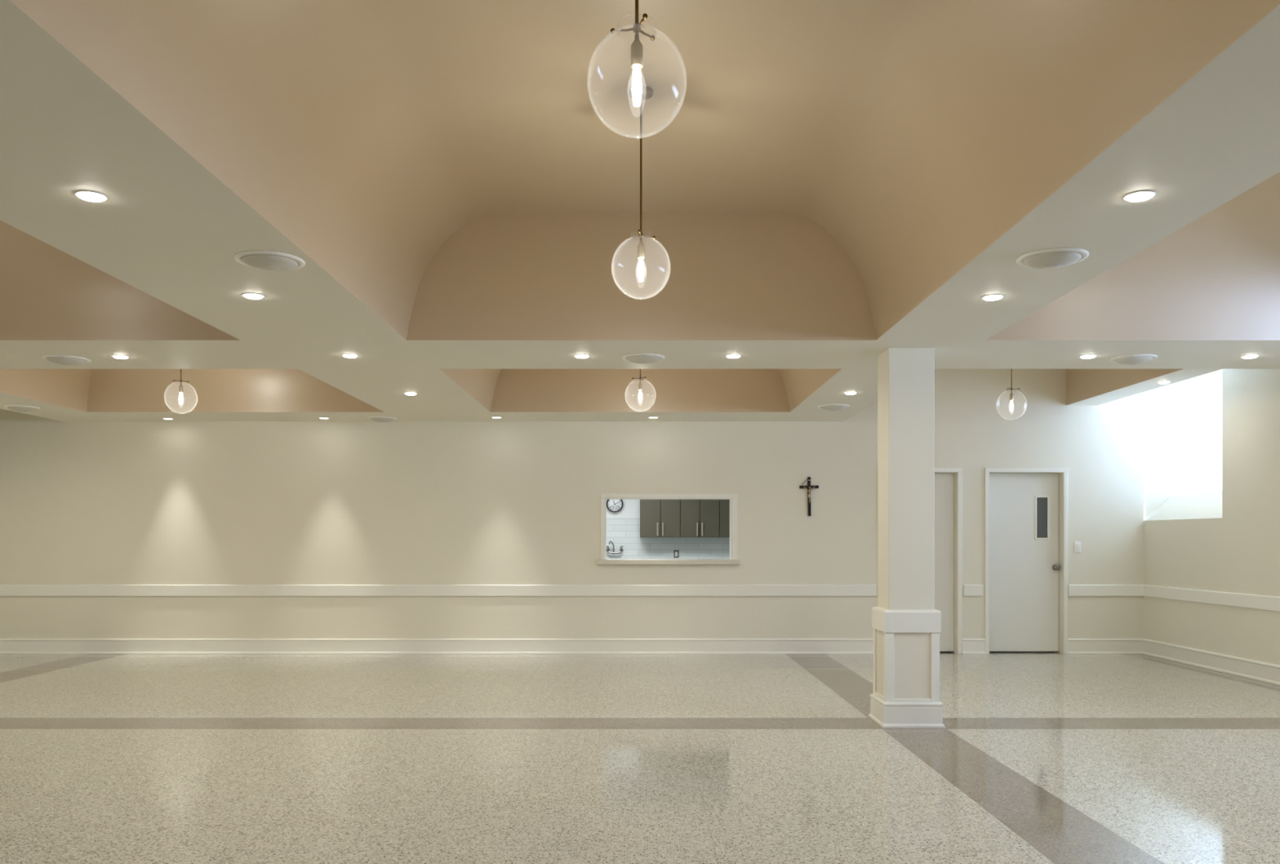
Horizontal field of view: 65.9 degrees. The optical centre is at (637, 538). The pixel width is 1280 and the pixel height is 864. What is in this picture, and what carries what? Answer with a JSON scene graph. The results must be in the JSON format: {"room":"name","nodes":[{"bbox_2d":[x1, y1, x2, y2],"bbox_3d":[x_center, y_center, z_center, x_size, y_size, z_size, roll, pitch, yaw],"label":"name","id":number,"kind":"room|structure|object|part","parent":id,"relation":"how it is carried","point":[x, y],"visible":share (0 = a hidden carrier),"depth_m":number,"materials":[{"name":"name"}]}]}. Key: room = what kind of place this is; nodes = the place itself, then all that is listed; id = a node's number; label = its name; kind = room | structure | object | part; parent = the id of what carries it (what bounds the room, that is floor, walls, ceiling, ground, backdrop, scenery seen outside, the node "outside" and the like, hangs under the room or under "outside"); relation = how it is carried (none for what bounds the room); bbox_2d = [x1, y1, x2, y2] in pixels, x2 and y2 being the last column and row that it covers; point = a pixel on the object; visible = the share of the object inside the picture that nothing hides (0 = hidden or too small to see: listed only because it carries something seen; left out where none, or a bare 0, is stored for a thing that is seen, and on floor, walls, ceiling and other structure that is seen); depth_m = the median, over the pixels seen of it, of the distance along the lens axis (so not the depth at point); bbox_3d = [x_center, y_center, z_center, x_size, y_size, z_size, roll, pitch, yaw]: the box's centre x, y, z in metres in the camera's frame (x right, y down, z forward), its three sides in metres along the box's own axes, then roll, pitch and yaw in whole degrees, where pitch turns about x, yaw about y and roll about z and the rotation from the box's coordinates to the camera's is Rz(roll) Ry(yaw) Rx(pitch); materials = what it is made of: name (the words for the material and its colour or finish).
{"room":"community hall","nodes":[
{"label":"community hall","id":0,"kind":"room"},
{"bbox_2d":[0,368,1143,652],"bbox_3d":[-0.805,-0.428,11.225,12.990,3.448,0.250,0,0,0],"label":"wall","id":1,"kind":"structure","parent":0,"point":[82,502],"depth_m":11.10,"materials":[{"name":"beige paint"}]},
{"bbox_2d":[0,638,873,653],"bbox_3d":[-2.303,1.210,11.087,9.995,0.172,0.026,0,0,0],"label":"baseboard","id":2,"kind":"structure","parent":1,"relation":"attached to","point":[7,646],"depth_m":11.09,"materials":[{"name":"white paint"}]},
{"bbox_2d":[0,584,876,595],"bbox_3d":[-2.310,0.581,11.090,9.980,0.127,0.020,0,0,0],"label":"chair rail","id":3,"kind":"object","parent":1,"relation":"attached to","point":[5,589],"visible":1,"depth_m":11.08,"materials":[{"name":"white paint"}]},
{"bbox_2d":[597,493,740,564],"bbox_3d":[0.345,-0.107,11.165,1.603,0.791,0.250,0,0,0],"label":"hatch","id":4,"kind":"object","parent":1,"relation":"attached to","point":[733,559],"visible":1,"depth_m":11.08,"materials":[{"name":"white paint"}]},
{"bbox_3d":[0.345,0.262,11.165,1.603,0.053,0.250,0,0,0],"label":"sill","id":5,"kind":"part","parent":4,"relation":"part of","materials":[{"name":"stone"}]},
{"bbox_2d":[799,476,818,515],"bbox_3d":[1.924,-0.474,11.075,0.214,0.438,0.050,-1,0,0],"label":"crucifix","id":6,"kind":"object","parent":1,"relation":"attached to","point":[808,486],"visible":1,"depth_m":11.08,"materials":[{"name":"black paint"}]},
{"bbox_2d":[934,467,961,653],"bbox_3d":[3.168,0.251,11.162,0.943,2.090,0.160,0,0,0],"label":"door","id":7,"kind":"structure","parent":1,"relation":"in","point":[948,481],"depth_m":11.20,"materials":[{"name":"white paint"}]},
{"bbox_2d":[963,584,983,595],"bbox_3d":[3.772,0.581,11.090,0.217,0.127,0.020,0,0,0],"label":"chair rail","id":8,"kind":"object","parent":1,"relation":"attached to","point":[968,589],"visible":1,"depth_m":11.08,"materials":[{"name":"white paint"}]},
{"bbox_2d":[984,467,1067,653],"bbox_3d":[4.365,0.251,11.162,0.930,2.090,0.160,0,0,0],"label":"door","id":9,"kind":"structure","parent":1,"relation":"in","point":[1026,508],"depth_m":11.20,"materials":[{"name":"white paint"}]},
{"bbox_3d":[4.586,-0.238,11.198,0.124,0.461,0.004,0,0,0],"label":"glass","id":10,"kind":"part","parent":9,"relation":"part of","materials":[{"name":"glass"}]},
{"bbox_3d":[4.586,-0.238,11.195,0.162,0.499,0.011,0,0,0],"label":"vision frame","id":11,"kind":"part","parent":9,"relation":"part of","materials":[{"name":"white paint"}]},
{"bbox_3d":[4.735,0.325,11.163,0.068,0.068,0.074,0,0,0],"label":"knob","id":12,"kind":"part","parent":9,"relation":"part of","materials":[{"name":"silver metal"}]},
{"bbox_2d":[1074,541,1080,552],"bbox_3d":[4.945,0.094,11.092,0.078,0.128,0.015,0,0,0],"label":"light switch","id":13,"kind":"object","parent":1,"relation":"attached to","point":[1077,544],"visible":1,"depth_m":11.09,"materials":[{"name":"white plastic"}]},
{"bbox_2d":[1067,638,1142,653],"bbox_3d":[5.258,1.210,11.087,0.864,0.172,0.026,0,0,0],"label":"baseboard","id":14,"kind":"structure","parent":1,"relation":"attached to","point":[1075,646],"depth_m":11.09,"materials":[{"name":"white paint"}]},
{"bbox_2d":[1067,584,1142,595],"bbox_3d":[5.264,0.581,11.090,0.851,0.127,0.020,0,0,0],"label":"chair rail","id":15,"kind":"object","parent":1,"relation":"attached to","point":[1073,589],"visible":1,"depth_m":11.08,"materials":[{"name":"white paint"}]},
{"bbox_2d":[606,499,639,517],"bbox_3d":[0.850,-0.004,15.096,4.700,2.600,0.001,0,0,0],"label":"wall","id":16,"kind":"structure","parent":0,"point":[631,508],"depth_m":15.09,"materials":[{"name":"paint"}]},
{"bbox_2d":[606,499,624,513],"bbox_3d":[-0.354,-0.526,15.077,0.288,0.288,0.036,0,0,0],"label":"wall clock","id":17,"kind":"object","parent":16,"relation":"attached to","point":[614,506],"visible":0.74,"depth_m":15.07,"materials":[{"name":"silver metal"}]},
{"bbox_2d":[606,517,729,559],"bbox_3d":[0.850,0.040,15.091,4.700,0.712,0.009,0,0,0],"label":"backsplash","id":18,"kind":"structure","parent":16,"relation":"attached to","point":[622,531],"depth_m":15.09,"materials":[{"name":"tile"}]},
{"bbox_2d":[606,540,623,553],"bbox_3d":[-0.357,0.131,14.985,0.290,0.198,0.198,0,0,0],"label":"kitchen faucet","id":19,"kind":"object","parent":18,"relation":"attached to","point":[607,546],"visible":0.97,"depth_m":14.99,"materials":[{"name":"silver metal"}]},
{"bbox_2d":[640,499,679,537],"bbox_3d":[0.331,-0.487,14.893,0.600,0.934,0.382,0,0,0],"label":"upper cabinet","id":20,"kind":"object","parent":18,"relation":"attached to","point":[658,517],"visible":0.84,"depth_m":14.74,"materials":[{"name":"grey wood"}]},
{"bbox_3d":[0.184,-0.487,14.745,0.299,0.930,0.019,0,0,0],"label":"door","id":21,"kind":"part","parent":20,"relation":"part of","materials":[{"name":"grey wood"}]},
{"bbox_3d":[0.293,-0.139,14.720,0.022,0.199,0.035,0,0,0],"label":"handle","id":22,"kind":"part","parent":20,"relation":"part of","materials":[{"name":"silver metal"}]},
{"bbox_3d":[0.373,-0.139,14.720,0.022,0.199,0.035,0,0,0],"label":"handle","id":23,"kind":"part","parent":20,"relation":"part of","materials":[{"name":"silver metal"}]},
{"bbox_3d":[0.485,-0.487,14.745,0.284,0.930,0.019,0,0,0],"label":"door","id":24,"kind":"part","parent":20,"relation":"part of","materials":[{"name":"grey wood"}]},
{"bbox_2d":[673,550,679,557],"bbox_3d":[0.586,0.234,15.081,0.076,0.116,0.010,0,0,0],"label":"kitchen outlet","id":25,"kind":"object","parent":18,"relation":"attached to","point":[676,553],"visible":1,"depth_m":15.08,"materials":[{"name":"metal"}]},
{"bbox_2d":[680,499,719,537],"bbox_3d":[0.925,-0.487,14.893,0.585,0.934,0.382,0,0,0],"label":"upper cabinet","id":26,"kind":"object","parent":18,"relation":"attached to","point":[698,517],"visible":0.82,"depth_m":14.74,"materials":[{"name":"grey wood"}]},
{"bbox_3d":[0.778,-0.487,14.745,0.284,0.930,0.019,0,0,0],"label":"door","id":27,"kind":"part","parent":26,"relation":"part of","materials":[{"name":"grey wood"}]},
{"bbox_3d":[0.885,-0.139,14.720,0.022,0.199,0.035,0,0,0],"label":"handle","id":28,"kind":"part","parent":26,"relation":"part of","materials":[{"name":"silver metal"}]},
{"bbox_3d":[0.960,-0.139,14.720,0.022,0.199,0.035,0,0,0],"label":"handle","id":29,"kind":"part","parent":26,"relation":"part of","materials":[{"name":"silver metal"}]},
{"bbox_3d":[1.071,-0.487,14.745,0.284,0.930,0.019,0,0,0],"label":"door","id":30,"kind":"part","parent":26,"relation":"part of","materials":[{"name":"grey wood"}]},
{"bbox_2d":[719,499,729,537],"bbox_3d":[1.509,-0.487,14.910,0.580,0.934,0.348,0,0,0],"label":"upper cabinet","id":31,"kind":"object","parent":18,"relation":"attached to","point":[724,504],"visible":0.14,"depth_m":14.74,"materials":[{"name":"grey wood"}]},
{"bbox_2d":[0,0,1279,421],"bbox_3d":[-0.805,-1.735,3.550,12.990,0.834,15.100,0,0,0],"label":"ceiling","id":32,"kind":"structure","parent":0,"point":[829,186],"depth_m":5.01,"materials":[{"name":"white paint"}]},
{"bbox_2d":[3,404,39,411],"bbox_3d":[-6.166,-1.296,9.877,0.314,0.043,0.314,0,0,0],"label":"ceiling speaker","id":33,"kind":"object","parent":32,"relation":"attached to","point":[15,407],"visible":1,"depth_m":9.80},
{"bbox_2d":[41,354,91,364],"bbox_3d":[-4.183,-1.296,7.225,0.314,0.043,0.314,0,0,0],"label":"ceiling speaker","id":34,"kind":"object","parent":32,"relation":"attached to","point":[56,358],"visible":1,"depth_m":7.15},
{"bbox_2d":[46,356,86,364],"bbox_3d":[-4.183,-1.295,7.225,0.253,0.042,0.253,0,0,0],"label":"grille","id":35,"kind":"object","parent":34,"relation":"attached to","point":[60,360],"depth_m":7.16,"materials":[{"name":"white metal"}]},
{"bbox_2d":[74,190,108,201],"bbox_3d":[-2.099,-1.311,3.788,0.116,0.014,0.116,0,0,0],"label":"recessed light","id":36,"kind":"object","parent":32,"relation":"in","point":[88,195],"visible":1,"depth_m":3.77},
{"bbox_2d":[111,355,129,358],"bbox_3d":[-3.740,-1.311,7.132,0.116,0.014,0.116,0,0,0],"label":"recessed light","id":37,"kind":"object","parent":32,"relation":"in","point":[114,356],"visible":1,"depth_m":7.10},
{"bbox_2d":[173,368,189,404],"bbox_3d":[-4.223,-1.653,9.119,0.285,0.998,0.285,0,0,7],"label":"pendant light","id":38,"kind":"object","parent":32,"relation":"hanging from","point":[180,386],"visible":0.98,"depth_m":9.11,"materials":[{"name":"gold metal"}]},
{"bbox_2d":[178,382,182,392],"bbox_3d":[-4.223,-1.393,9.119,0.035,0.091,0.035,0,0,-20],"label":"socket","id":39,"kind":"object","parent":38,"relation":"attached to","point":[180,387],"depth_m":9.11,"materials":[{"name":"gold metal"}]},
{"bbox_2d":[241,292,264,298],"bbox_3d":[-2.083,-1.311,5.344,0.116,0.014,0.116,0,0,0],"label":"recessed light","id":40,"kind":"object","parent":32,"relation":"in","point":[249,295],"visible":1,"depth_m":5.32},
{"bbox_2d":[234,250,305,271],"bbox_3d":[-1.740,-1.296,4.667,0.314,0.043,0.314,0,0,0],"label":"ceiling speaker","id":41,"kind":"object","parent":32,"relation":"attached to","point":[267,260],"visible":1,"depth_m":4.60},
{"bbox_2d":[240,253,297,271],"bbox_3d":[-1.740,-1.295,4.667,0.253,0.042,0.253,0,0,0],"label":"grille","id":42,"kind":"object","parent":41,"relation":"attached to","point":[267,262],"depth_m":4.61,"materials":[{"name":"white metal"}]},
{"bbox_2d":[341,353,358,357],"bbox_3d":[-2.071,-1.311,7.093,0.116,0.014,0.116,0,0,0],"label":"recessed light","id":43,"kind":"object","parent":32,"relation":"in","point":[346,355],"visible":1,"depth_m":7.07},
{"bbox_2d":[367,416,396,422],"bbox_3d":[-2.796,-1.296,10.777,0.314,0.043,0.314,0,0,0],"label":"ceiling speaker","id":44,"kind":"object","parent":32,"relation":"attached to","point":[380,419],"visible":1,"depth_m":10.70},
{"bbox_2d":[404,392,417,395],"bbox_3d":[-2.062,-1.311,8.948,0.116,0.014,0.116,0,0,0],"label":"recessed light","id":45,"kind":"object","parent":32,"relation":"in","point":[407,393],"visible":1,"depth_m":8.92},
{"bbox_2d":[573,354,590,358],"bbox_3d":[-0.403,-1.311,7.106,0.116,0.014,0.116,0,0,0],"label":"recessed light","id":46,"kind":"object","parent":32,"relation":"in","point":[580,356],"visible":1,"depth_m":7.08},
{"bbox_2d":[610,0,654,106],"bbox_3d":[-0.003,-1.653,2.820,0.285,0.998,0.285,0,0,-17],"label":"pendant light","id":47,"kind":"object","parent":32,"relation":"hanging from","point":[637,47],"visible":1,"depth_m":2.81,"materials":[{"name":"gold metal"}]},
{"bbox_3d":[-0.003,-1.776,2.820,0.010,0.708,0.010,0,0,-14],"label":"rod","id":48,"kind":"part","parent":47,"relation":"part of","materials":[{"name":"gold metal"}]},
{"bbox_2d":[631,34,643,69],"bbox_3d":[-0.003,-1.393,2.820,0.035,0.091,0.035,0,0,-14],"label":"socket","id":49,"kind":"object","parent":47,"relation":"attached to","point":[637,47],"depth_m":2.81,"materials":[{"name":"gold metal"}]},
{"bbox_2d":[631,368,645,402],"bbox_3d":[0.021,-1.653,8.969,0.285,0.998,0.285,0,0,28],"label":"pendant light","id":50,"kind":"object","parent":32,"relation":"hanging from","point":[640,384],"visible":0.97,"depth_m":8.96,"materials":[{"name":"gold metal"}]},
{"bbox_2d":[638,380,642,390],"bbox_3d":[0.021,-1.393,8.969,0.035,0.091,0.035,0,0,-34],"label":"socket","id":51,"kind":"object","parent":50,"relation":"attached to","point":[640,384],"depth_m":8.95,"materials":[{"name":"gold metal"}]},
{"bbox_2d":[627,85,655,281],"bbox_3d":[0.014,-1.653,4.745,0.285,0.998,0.285,0,0,9],"label":"pendant light","id":52,"kind":"object","parent":32,"relation":"hanging from","point":[647,92],"visible":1,"depth_m":4.74,"materials":[{"name":"gold metal"}]},
{"bbox_2d":[637,239,644,258],"bbox_3d":[0.014,-1.393,4.745,0.035,0.091,0.035,0,0,-19],"label":"socket","id":53,"kind":"object","parent":52,"relation":"attached to","point":[641,247],"depth_m":4.73,"materials":[{"name":"gold metal"}]},
{"bbox_3d":[0.014,-1.776,4.745,0.010,0.708,0.010,0,0,-19],"label":"rod","id":54,"kind":"part","parent":52,"relation":"part of","materials":[{"name":"gold metal"}]},
{"bbox_2d":[622,353,665,364],"bbox_3d":[0.039,-1.296,7.171,0.314,0.043,0.314,0,0,0],"label":"ceiling speaker","id":55,"kind":"object","parent":32,"relation":"attached to","point":[641,358],"visible":1,"depth_m":7.09},
{"bbox_2d":[626,355,660,364],"bbox_3d":[0.039,-1.295,7.171,0.253,0.042,0.253,0,0,0],"label":"grille","id":56,"kind":"object","parent":55,"relation":"attached to","point":[641,359],"depth_m":7.10,"materials":[{"name":"white metal"}]},
{"bbox_2d":[725,354,741,358],"bbox_3d":[0.687,-1.311,7.106,0.116,0.014,0.116,0,0,0],"label":"recessed light","id":57,"kind":"object","parent":32,"relation":"in","point":[731,356],"visible":1,"depth_m":7.08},
{"bbox_2d":[817,404,849,410],"bbox_3d":[1.941,-1.296,9.802,0.314,0.043,0.314,0,0,0],"label":"ceiling speaker","id":58,"kind":"object","parent":32,"relation":"attached to","point":[826,406],"visible":1,"depth_m":9.72},
{"bbox_2d":[844,391,857,394],"bbox_3d":[1.920,-1.311,8.907,0.116,0.014,0.116,0,0,0],"label":"recessed light","id":59,"kind":"object","parent":32,"relation":"in","point":[846,393],"visible":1,"depth_m":8.87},
{"bbox_2d":[981,293,1004,300],"bbox_3d":[1.932,-1.311,5.374,0.116,0.014,0.116,0,0,0],"label":"recessed light","id":60,"kind":"object","parent":32,"relation":"in","point":[993,296],"visible":1,"depth_m":5.35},
{"bbox_2d":[1006,368,1019,409],"bbox_3d":[3.639,-1.653,9.613,0.285,0.998,0.285,0,0,19],"label":"pendant light","id":61,"kind":"object","parent":32,"relation":"hanging from","point":[1011,388],"visible":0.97,"depth_m":9.61,"materials":[{"name":"gold metal"}]},
{"bbox_2d":[1009,391,1013,399],"bbox_3d":[3.639,-1.393,9.613,0.035,0.091,0.035,0,0,21],"label":"socket","id":62,"kind":"object","parent":61,"relation":"attached to","point":[1011,393],"depth_m":9.60,"materials":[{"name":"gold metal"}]},
{"bbox_3d":[3.639,-1.776,9.613,0.010,0.708,0.010,0,0,21],"label":"rod","id":63,"kind":"part","parent":61,"relation":"part of","materials":[{"name":"gold metal"}]},
{"bbox_2d":[1016,247,1088,268],"bbox_3d":[1.940,-1.296,4.622,0.314,0.043,0.314,0,0,0],"label":"ceiling speaker","id":64,"kind":"object","parent":32,"relation":"attached to","point":[1051,258],"visible":1,"depth_m":4.55},
{"bbox_2d":[1022,250,1081,268],"bbox_3d":[1.940,-1.295,4.622,0.253,0.042,0.253,0,0,0],"label":"grille","id":65,"kind":"object","parent":64,"relation":"attached to","point":[1037,259],"depth_m":4.56,"materials":[{"name":"white metal"}]},
{"bbox_2d":[1079,354,1097,358],"bbox_3d":[3.247,-1.311,7.119,0.116,0.014,0.116,0,0,0],"label":"recessed light","id":66,"kind":"object","parent":32,"relation":"in","point":[1087,356],"visible":1,"depth_m":7.09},
{"bbox_2d":[1109,354,1157,364],"bbox_3d":[3.614,-1.296,7.198,0.314,0.043,0.314,0,0,0],"label":"ceiling speaker","id":67,"kind":"object","parent":32,"relation":"attached to","point":[1131,359],"visible":1,"depth_m":7.12},
{"bbox_2d":[1114,355,1152,364],"bbox_3d":[3.614,-1.295,7.198,0.253,0.042,0.253,0,0,0],"label":"grille","id":68,"kind":"object","parent":67,"relation":"attached to","point":[1130,360],"depth_m":7.13,"materials":[{"name":"white metal"}]},
{"bbox_2d":[1122,190,1156,201],"bbox_3d":[1.925,-1.311,3.788,0.116,0.014,0.116,0,0,0],"label":"recessed light","id":69,"kind":"object","parent":32,"relation":"in","point":[1140,195],"visible":1,"depth_m":3.77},
{"bbox_2d":[1157,381,1170,383],"bbox_3d":[5.029,-1.491,9.434,0.116,0.014,0.116,0,0,0],"label":"recessed light","id":70,"kind":"object","parent":32,"relation":"in","point":[1159,382],"visible":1,"depth_m":9.40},
{"bbox_2d":[1240,354,1259,358],"bbox_3d":[4.416,-1.311,7.119,0.116,0.014,0.116,0,0,0],"label":"recessed light","id":71,"kind":"object","parent":32,"relation":"in","point":[1250,356],"visible":1,"depth_m":7.09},
{"bbox_2d":[0,651,1279,863],"bbox_3d":[-0.805,1.296,3.675,12.990,0.001,15.350,0,0,0],"label":"floor","id":72,"kind":"structure","parent":0,"point":[1038,757],"depth_m":5.83,"materials":[{"name":"stone"}]},
{"bbox_2d":[868,347,945,728],"bbox_3d":[1.888,-0.011,6.965,0.426,2.614,0.426,0,0,0],"label":"column","id":73,"kind":"structure","parent":72,"relation":"on","point":[906,624],"depth_m":6.81,"materials":[{"name":"beige paint"}]},
{"bbox_3d":[1.888,0.903,6.965,0.344,0.526,0.344,0,0,0],"label":"recessed panel","id":74,"kind":"part","parent":73,"relation":"part of","materials":[{"name":"beige paint"}]},
{"bbox_2d":[961,638,985,653],"bbox_3d":[3.771,1.210,11.087,0.258,0.172,0.026,0,0,0],"label":"baseboard","id":75,"kind":"structure","parent":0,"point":[969,646],"depth_m":11.09,"materials":[{"name":"white paint"}]},
{"bbox_2d":[1143,368,1279,665],"bbox_3d":[6.445,-0.428,3.556,1.510,3.448,15.112,0,0,0],"label":"wall","id":76,"kind":"structure","parent":0,"point":[1211,441],"depth_m":9.88,"materials":[{"name":"beige paint"}]},
{"bbox_2d":[1142,638,1279,685],"bbox_3d":[5.677,1.210,3.550,0.026,0.172,15.100,0,0,0],"label":"baseboard","id":77,"kind":"structure","parent":76,"relation":"attached to","point":[1268,673],"depth_m":9.69,"materials":[{"name":"white paint"}]},
{"bbox_2d":[1142,584,1279,611],"bbox_3d":[5.680,0.581,3.550,0.020,0.127,15.100,0,0,0],"label":"chair rail","id":78,"kind":"object","parent":76,"relation":"attached to","point":[1235,599],"visible":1,"depth_m":9.69,"materials":[{"name":"white paint"}]}
]}

